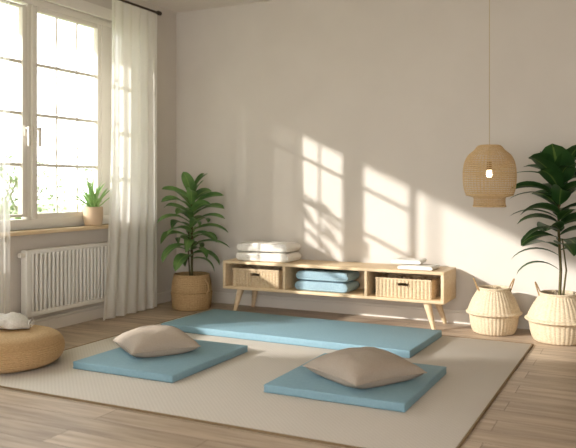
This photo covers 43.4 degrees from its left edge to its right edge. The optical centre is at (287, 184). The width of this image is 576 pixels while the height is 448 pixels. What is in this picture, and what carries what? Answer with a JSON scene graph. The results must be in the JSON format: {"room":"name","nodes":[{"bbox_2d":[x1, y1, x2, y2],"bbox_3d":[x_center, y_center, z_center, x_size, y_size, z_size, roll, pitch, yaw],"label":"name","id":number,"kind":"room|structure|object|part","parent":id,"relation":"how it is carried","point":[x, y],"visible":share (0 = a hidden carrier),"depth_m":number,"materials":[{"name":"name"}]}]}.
{"room":"meditation room","nodes":[
{"label":"meditation room","id":0,"kind":"room"},
{"bbox_2d":[0,0,175,319],"bbox_3d":[-2.939,-0.280,3.455,0.200,2.760,7.970,0,0,26],"label":"wall","id":1,"kind":"structure","parent":0,"point":[10,247],"depth_m":6.72,"materials":[{"name":"paint"}]},
{"bbox_2d":[0,224,108,236],"bbox_3d":[-1.676,0.344,5.714,0.150,0.028,1.740,0,0,26],"label":"windowsill","id":2,"kind":"structure","parent":1,"relation":"attached to","point":[104,226],"depth_m":5.38,"materials":[{"name":"brown wood"}]},
{"bbox_2d":[71,177,109,225],"bbox_3d":[-1.591,0.124,5.844,0.176,0.410,0.490,0,0,26],"label":"potted plant","id":3,"kind":"object","parent":2,"relation":"on","point":[92,214],"visible":0.99,"depth_m":5.82,"materials":[{"name":"green plant"}]},
{"bbox_3d":[-1.583,0.254,5.880,0.158,0.152,0.158,0,0,26],"label":"pot","id":4,"kind":"part","parent":3,"relation":"part of","materials":[{"name":"beige ceramic"}]},
{"bbox_2d":[0,0,111,230],"bbox_3d":[-1.766,-0.535,5.726,0.119,1.730,1.717,0,0,26],"label":"window","id":5,"kind":"structure","parent":1,"relation":"in","point":[28,131],"depth_m":5.55,"materials":[{"name":"beige paint"}]},
{"bbox_3d":[-2.061,-0.547,5.176,0.050,1.565,0.467,0,0,26],"label":"sash","id":6,"kind":"part","parent":5,"relation":"part of","materials":[{"name":"beige paint"}]},
{"bbox_3d":[-1.922,-0.362,5.339,0.054,0.155,0.028,0,0,26],"label":"handle","id":7,"kind":"part","parent":5,"relation":"part of","materials":[{"name":"beige paint"}]},
{"bbox_3d":[-1.876,-0.362,5.431,0.054,0.155,0.028,0,0,26],"label":"handle","id":8,"kind":"part","parent":5,"relation":"part of","materials":[{"name":"beige paint"}]},
{"bbox_3d":[-1.764,-0.547,5.774,0.050,1.615,0.760,0,0,26],"label":"sash","id":9,"kind":"part","parent":5,"relation":"part of","materials":[{"name":"beige paint"}]},
{"bbox_2d":[18,241,107,317],"bbox_3d":[-1.678,0.785,5.670,0.085,0.630,1.120,0,0,26],"label":"radiator","id":10,"kind":"object","parent":1,"relation":"attached to","point":[53,279],"visible":0.73,"depth_m":5.51,"materials":[{"name":"white metal"}]},
{"bbox_3d":[-1.889,0.713,5.222,0.062,0.485,0.046,0,0,26],"label":"panel","id":11,"kind":"part","parent":10,"relation":"part of","materials":[{"name":"white metal"}]},
{"bbox_2d":[45,0,111,20],"bbox_3d":[-2.233,-0.465,4.628,0.020,2.030,4.260,0,0,26],"label":"trim","id":12,"kind":"structure","parent":1,"relation":"attached to","point":[80,5],"depth_m":5.84,"materials":[{"name":"beige paint"}]},
{"bbox_2d":[30,290,170,328],"bbox_3d":[-2.841,1.048,3.406,0.018,0.105,7.970,0,0,26],"label":"baseboard","id":13,"kind":"structure","parent":1,"relation":"attached to","point":[96,312],"depth_m":5.74,"materials":[{"name":"beige paint"}]},
{"bbox_2d":[119,0,161,15],"bbox_3d":[-2.184,-1.540,4.565,0.164,0.043,4.412,0,0,26],"label":"curtain rod","id":14,"kind":"object","parent":1,"relation":"attached to","point":[159,13],"visible":0.73,"depth_m":6.28,"materials":[{"name":"brown metal"}]},
{"bbox_2d":[103,0,156,320],"bbox_3d":[-1.337,-0.218,6.138,0.051,2.613,0.741,0,0,26],"label":"sheer curtain","id":15,"kind":"object","parent":14,"relation":"hanging from","point":[131,266],"visible":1,"depth_m":6.17,"materials":[{"name":"white fabric"}]},
{"bbox_2d":[143,0,271,12],"bbox_3d":[-0.222,-1.720,2.104,6.270,0.120,8.170,0,0,26],"label":"ceiling","id":16,"kind":"structure","parent":0,"point":[177,6],"depth_m":6.62,"materials":[{"name":"beige paint"}]},
{"bbox_2d":[462,0,516,207],"bbox_3d":[1.362,-0.755,4.896,0.355,1.808,0.355,0,0,36],"label":"pendant lamp","id":17,"kind":"object","parent":16,"relation":"hanging from","point":[501,168],"visible":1,"depth_m":4.80,"materials":[{"name":"beige wicker"}]},
{"bbox_2d":[486,162,492,176],"bbox_3d":[1.362,-0.105,4.896,0.041,0.114,0.041,0,0,26],"label":"bulb","id":18,"kind":"object","parent":17,"relation":"attached to","point":[487,162],"depth_m":4.88,"materials":[{"name":"white glass"}]},
{"bbox_3d":[1.362,-0.062,4.896,0.356,0.411,0.356,0,0,26],"label":"lamp shade","id":19,"kind":"part","parent":17,"relation":"part of","materials":[{"name":"beige wicker"}]},
{"bbox_3d":[1.362,-0.895,4.896,0.005,1.490,0.005,0,0,4],"label":"cord","id":20,"kind":"part","parent":17,"relation":"part of","materials":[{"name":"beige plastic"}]},
{"bbox_2d":[0,301,575,447],"bbox_3d":[-0.222,1.160,2.104,6.270,0.120,8.170,0,0,26],"label":"floor","id":21,"kind":"structure","parent":0,"point":[536,407],"depth_m":3.46,"materials":[{"name":"brown wood"}]},
{"bbox_2d":[157,172,229,310],"bbox_3d":[-0.826,0.492,6.407,0.582,1.216,0.656,0,0,26],"label":"potted plant","id":22,"kind":"object","parent":21,"relation":"on","point":[191,290],"visible":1,"depth_m":6.38,"materials":[{"name":"green plant"}]},
{"bbox_3d":[-0.875,0.475,6.474,0.029,0.810,0.074,0,0,-38],"label":"stem","id":23,"kind":"part","parent":22,"relation":"part of","materials":[{"name":"plant"}]},
{"bbox_2d":[0,312,533,447],"bbox_3d":[-0.077,1.095,4.522,2.759,0.008,2.384,0,0,26],"label":"area rug","id":24,"kind":"object","parent":21,"relation":"on","point":[228,393],"visible":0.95,"depth_m":3.79,"materials":[{"name":"fabric"}]},
{"bbox_2d":[0,325,64,373],"bbox_3d":[-1.723,0.990,4.419,0.691,0.202,0.691,0,0,1],"label":"pouf","id":25,"kind":"object","parent":24,"relation":"on","point":[37,346],"visible":0.91,"depth_m":4.23,"materials":[{"name":"wicker"}]},
{"bbox_2d":[0,312,34,329],"bbox_3d":[-1.756,0.837,4.474,0.354,0.097,0.219,0,0,1],"label":"towel","id":26,"kind":"object","parent":25,"relation":"on","point":[12,320],"visible":1,"depth_m":4.42,"materials":[{"name":"white fabric"}]},
{"bbox_2d":[73,339,247,382],"bbox_3d":[-0.770,1.069,4.515,0.720,0.045,0.840,0,0,26],"label":"floor mat","id":27,"kind":"object","parent":24,"relation":"on","point":[170,368],"visible":0.8,"depth_m":4.29,"materials":[{"name":"blue fabric"}]},
{"bbox_2d":[112,325,200,357],"bbox_3d":[-0.838,0.969,4.582,0.440,0.156,0.440,0,0,-29],"label":"throw pillow","id":28,"kind":"object","parent":27,"relation":"on","point":[151,340],"visible":1,"depth_m":4.45,"materials":[{"name":"beige fabric"}]},
{"bbox_2d":[161,309,441,357],"bbox_3d":[0.073,1.067,5.324,1.950,0.050,0.730,0,0,28],"label":"exercise mat","id":29,"kind":"object","parent":24,"relation":"on","point":[405,342],"visible":0.91,"depth_m":5.16,"materials":[{"name":"teal plastic"}]},
{"bbox_2d":[264,353,445,411],"bbox_3d":[0.394,1.069,3.992,0.770,0.045,0.800,0,0,26],"label":"floor mat","id":30,"kind":"object","parent":24,"relation":"on","point":[301,382],"visible":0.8,"depth_m":3.72,"materials":[{"name":"blue fabric"}]},
{"bbox_2d":[303,347,426,388],"bbox_3d":[0.412,0.968,3.939,0.480,0.157,0.480,0,0,-33],"label":"throw pillow","id":31,"kind":"object","parent":30,"relation":"on","point":[355,367],"visible":1,"depth_m":3.80,"materials":[{"name":"beige fabric"}]},
{"bbox_2d":[223,258,455,329],"bbox_3d":[0.385,0.879,6.007,1.930,0.452,0.380,0,0,26],"label":"bench","id":32,"kind":"object","parent":21,"relation":"on","point":[368,272],"visible":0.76,"depth_m":5.86,"materials":[{"name":"brown wood"}]},
{"bbox_3d":[-0.468,0.774,6.432,0.024,0.194,0.378,0,0,26],"label":"panel","id":33,"kind":"part","parent":32,"relation":"part of","materials":[{"name":"brown wood"}]},
{"bbox_3d":[-0.428,0.996,6.257,0.098,0.217,0.059,0,0,4],"label":"leg","id":34,"kind":"part","parent":32,"relation":"part of","materials":[{"name":"brown wood"}]},
{"bbox_3d":[-0.305,0.996,6.504,0.060,0.217,0.098,0,0,-41],"label":"leg","id":35,"kind":"part","parent":32,"relation":"part of","materials":[{"name":"brown wood"}]},
{"bbox_2d":[232,265,282,288],"bbox_3d":[-0.207,0.792,6.293,0.460,0.156,0.330,0,0,26],"label":"storage basket","id":36,"kind":"object","parent":32,"relation":"on","point":[257,276],"visible":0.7,"depth_m":6.16,"materials":[{"name":"wicker"}]},
{"bbox_2d":[236,251,301,262],"bbox_3d":[-0.166,0.612,6.258,0.500,0.079,0.279,0,0,26],"label":"folded towel","id":37,"kind":"object","parent":32,"relation":"on","point":[243,255],"visible":0.77,"depth_m":6.14,"materials":[{"name":"white fabric"}]},
{"bbox_2d":[237,241,300,252],"bbox_3d":[-0.166,0.530,6.258,0.490,0.078,0.269,0,0,27],"label":"folded towel","id":38,"kind":"object","parent":37,"relation":"on","point":[257,246],"visible":1,"depth_m":6.15,"materials":[{"name":"white fabric"}]},
{"bbox_2d":[295,280,359,292],"bbox_3d":[0.326,0.829,6.013,0.470,0.082,0.279,0,0,26],"label":"folded towel","id":39,"kind":"object","parent":32,"relation":"on","point":[309,285],"visible":0.86,"depth_m":5.89,"materials":[{"name":"blue fabric"}]},
{"bbox_2d":[296,268,359,281],"bbox_3d":[0.331,0.745,6.011,0.465,0.080,0.269,0,0,26],"label":"folded towel","id":40,"kind":"object","parent":39,"relation":"on","point":[314,274],"visible":0.92,"depth_m":5.91,"materials":[{"name":"blue fabric"}]},
{"bbox_3d":[0.467,0.774,6.172,1.882,0.194,0.012,0,0,26],"label":"panel","id":41,"kind":"part","parent":32,"relation":"part of","materials":[{"name":"brown wood"}]},
{"bbox_2d":[375,273,440,299],"bbox_3d":[0.953,0.796,5.724,0.455,0.148,0.315,0,0,26],"label":"storage basket","id":42,"kind":"object","parent":32,"relation":"on","point":[415,286],"visible":0.98,"depth_m":5.61,"materials":[{"name":"wicker"}]},
{"bbox_2d":[397,264,439,270],"bbox_3d":[1.016,0.635,5.636,0.280,0.034,0.219,0,0,26],"label":"book","id":43,"kind":"object","parent":32,"relation":"on","point":[426,267],"visible":0.92,"depth_m":5.56,"materials":[{"name":"white paper"}]},
{"bbox_2d":[391,257,426,264],"bbox_3d":[0.953,0.598,5.712,0.240,0.035,0.200,0,0,25],"label":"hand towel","id":44,"kind":"object","parent":43,"relation":"on","point":[401,260],"visible":1,"depth_m":5.65,"materials":[{"name":"white fabric"}]},
{"bbox_3d":[1.076,0.995,5.500,0.059,0.220,0.116,0,0,-30],"label":"leg","id":45,"kind":"part","parent":32,"relation":"part of","materials":[{"name":"brown wood"}]},
{"bbox_3d":[1.206,0.995,5.754,0.115,0.220,0.058,0,0,9],"label":"leg","id":46,"kind":"part","parent":32,"relation":"part of","materials":[{"name":"brown wood"}]},
{"bbox_3d":[1.238,0.774,5.583,0.024,0.194,0.378,0,0,26],"label":"panel","id":47,"kind":"part","parent":32,"relation":"part of","materials":[{"name":"brown wood"}]},
{"bbox_2d":[466,278,522,335],"bbox_3d":[1.535,0.897,5.401,0.409,0.406,0.409,0,0,37],"label":"basket","id":48,"kind":"object","parent":21,"relation":"on","point":[493,310],"visible":1,"depth_m":5.27,"materials":[{"name":"beige wicker"}]},
{"bbox_3d":[1.664,0.742,5.387,0.044,0.097,0.089,0,0,7],"label":"handle","id":49,"kind":"part","parent":48,"relation":"part of","materials":[{"name":"brown wicker"}]},
{"bbox_2d":[511,143,575,345],"bbox_3d":[1.900,0.407,5.096,0.654,1.386,0.571,0,0,26],"label":"potted plant","id":50,"kind":"object","parent":21,"relation":"on","point":[551,317],"visible":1,"depth_m":5.03,"materials":[{"name":"green plant"}]},
{"bbox_3d":[1.784,0.739,5.171,0.045,0.096,0.089,0,0,26],"label":"handle","id":51,"kind":"part","parent":50,"relation":"part of","materials":[{"name":"beige wicker"}]},
{"bbox_3d":[1.932,0.375,5.098,0.069,0.951,0.024,0,0,8],"label":"stem","id":52,"kind":"part","parent":50,"relation":"part of","materials":[{"name":"plant"}]},
{"bbox_2d":[176,0,575,314],"bbox_3d":[1.579,-0.280,5.726,6.270,2.760,0.120,0,0,26],"label":"wall","id":53,"kind":"structure","parent":0,"point":[340,130],"depth_m":6.08,"materials":[{"name":"paint"}]},
{"bbox_2d":[212,291,529,328],"bbox_3d":[1.601,1.048,5.638,5.952,0.105,0.018,0,0,26],"label":"baseboard","id":54,"kind":"structure","parent":53,"relation":"attached to","point":[332,306],"depth_m":6.16,"materials":[{"name":"beige paint"}]},
{"label":"outside","id":55,"kind":"structure","parent":0,"visible":0},
{"bbox_2d":[0,204,85,219],"bbox_3d":[-15.368,1.500,18.809,35.730,0.200,60.000,0,0,26],"label":"ground","id":56,"kind":"structure","parent":55,"point":[72,207],"depth_m":43.14,"materials":[{"name":"white"}]},
{"bbox_2d":[0,153,60,219],"bbox_3d":[-5.639,0.254,14.040,2.314,2.454,2.229,0,0,-23],"label":"shrub","id":57,"kind":"object","parent":56,"relation":"on","point":[9,197],"visible":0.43,"depth_m":13.90,"materials":[{"name":"green plant"}]},
{"bbox_3d":[-5.629,0.654,13.987,0.857,1.508,0.853,0,0,26],"label":"stem","id":58,"kind":"part","parent":57,"relation":"part of","materials":[{"name":"green plant"}]},
{"bbox_2d":[0,147,82,219],"bbox_3d":[-6.812,0.241,19.065,2.786,2.528,3.047,0,0,-18],"label":"shrub","id":59,"kind":"object","parent":56,"relation":"on","point":[41,162],"visible":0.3,"depth_m":18.89,"materials":[{"name":"green plant"}]},
{"bbox_3d":[-6.837,0.655,18.949,1.107,1.512,1.101,0,0,26],"label":"stem","id":60,"kind":"part","parent":59,"relation":"part of","materials":[{"name":"green plant"}]},
{"bbox_2d":[59,141,92,210],"bbox_3d":[-5.548,0.181,21.564,2.969,3.002,2.996,0,0,26],"label":"shrub","id":61,"kind":"object","parent":56,"relation":"on","point":[86,169],"visible":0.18,"depth_m":21.32,"materials":[{"name":"green plant"}]}
]}

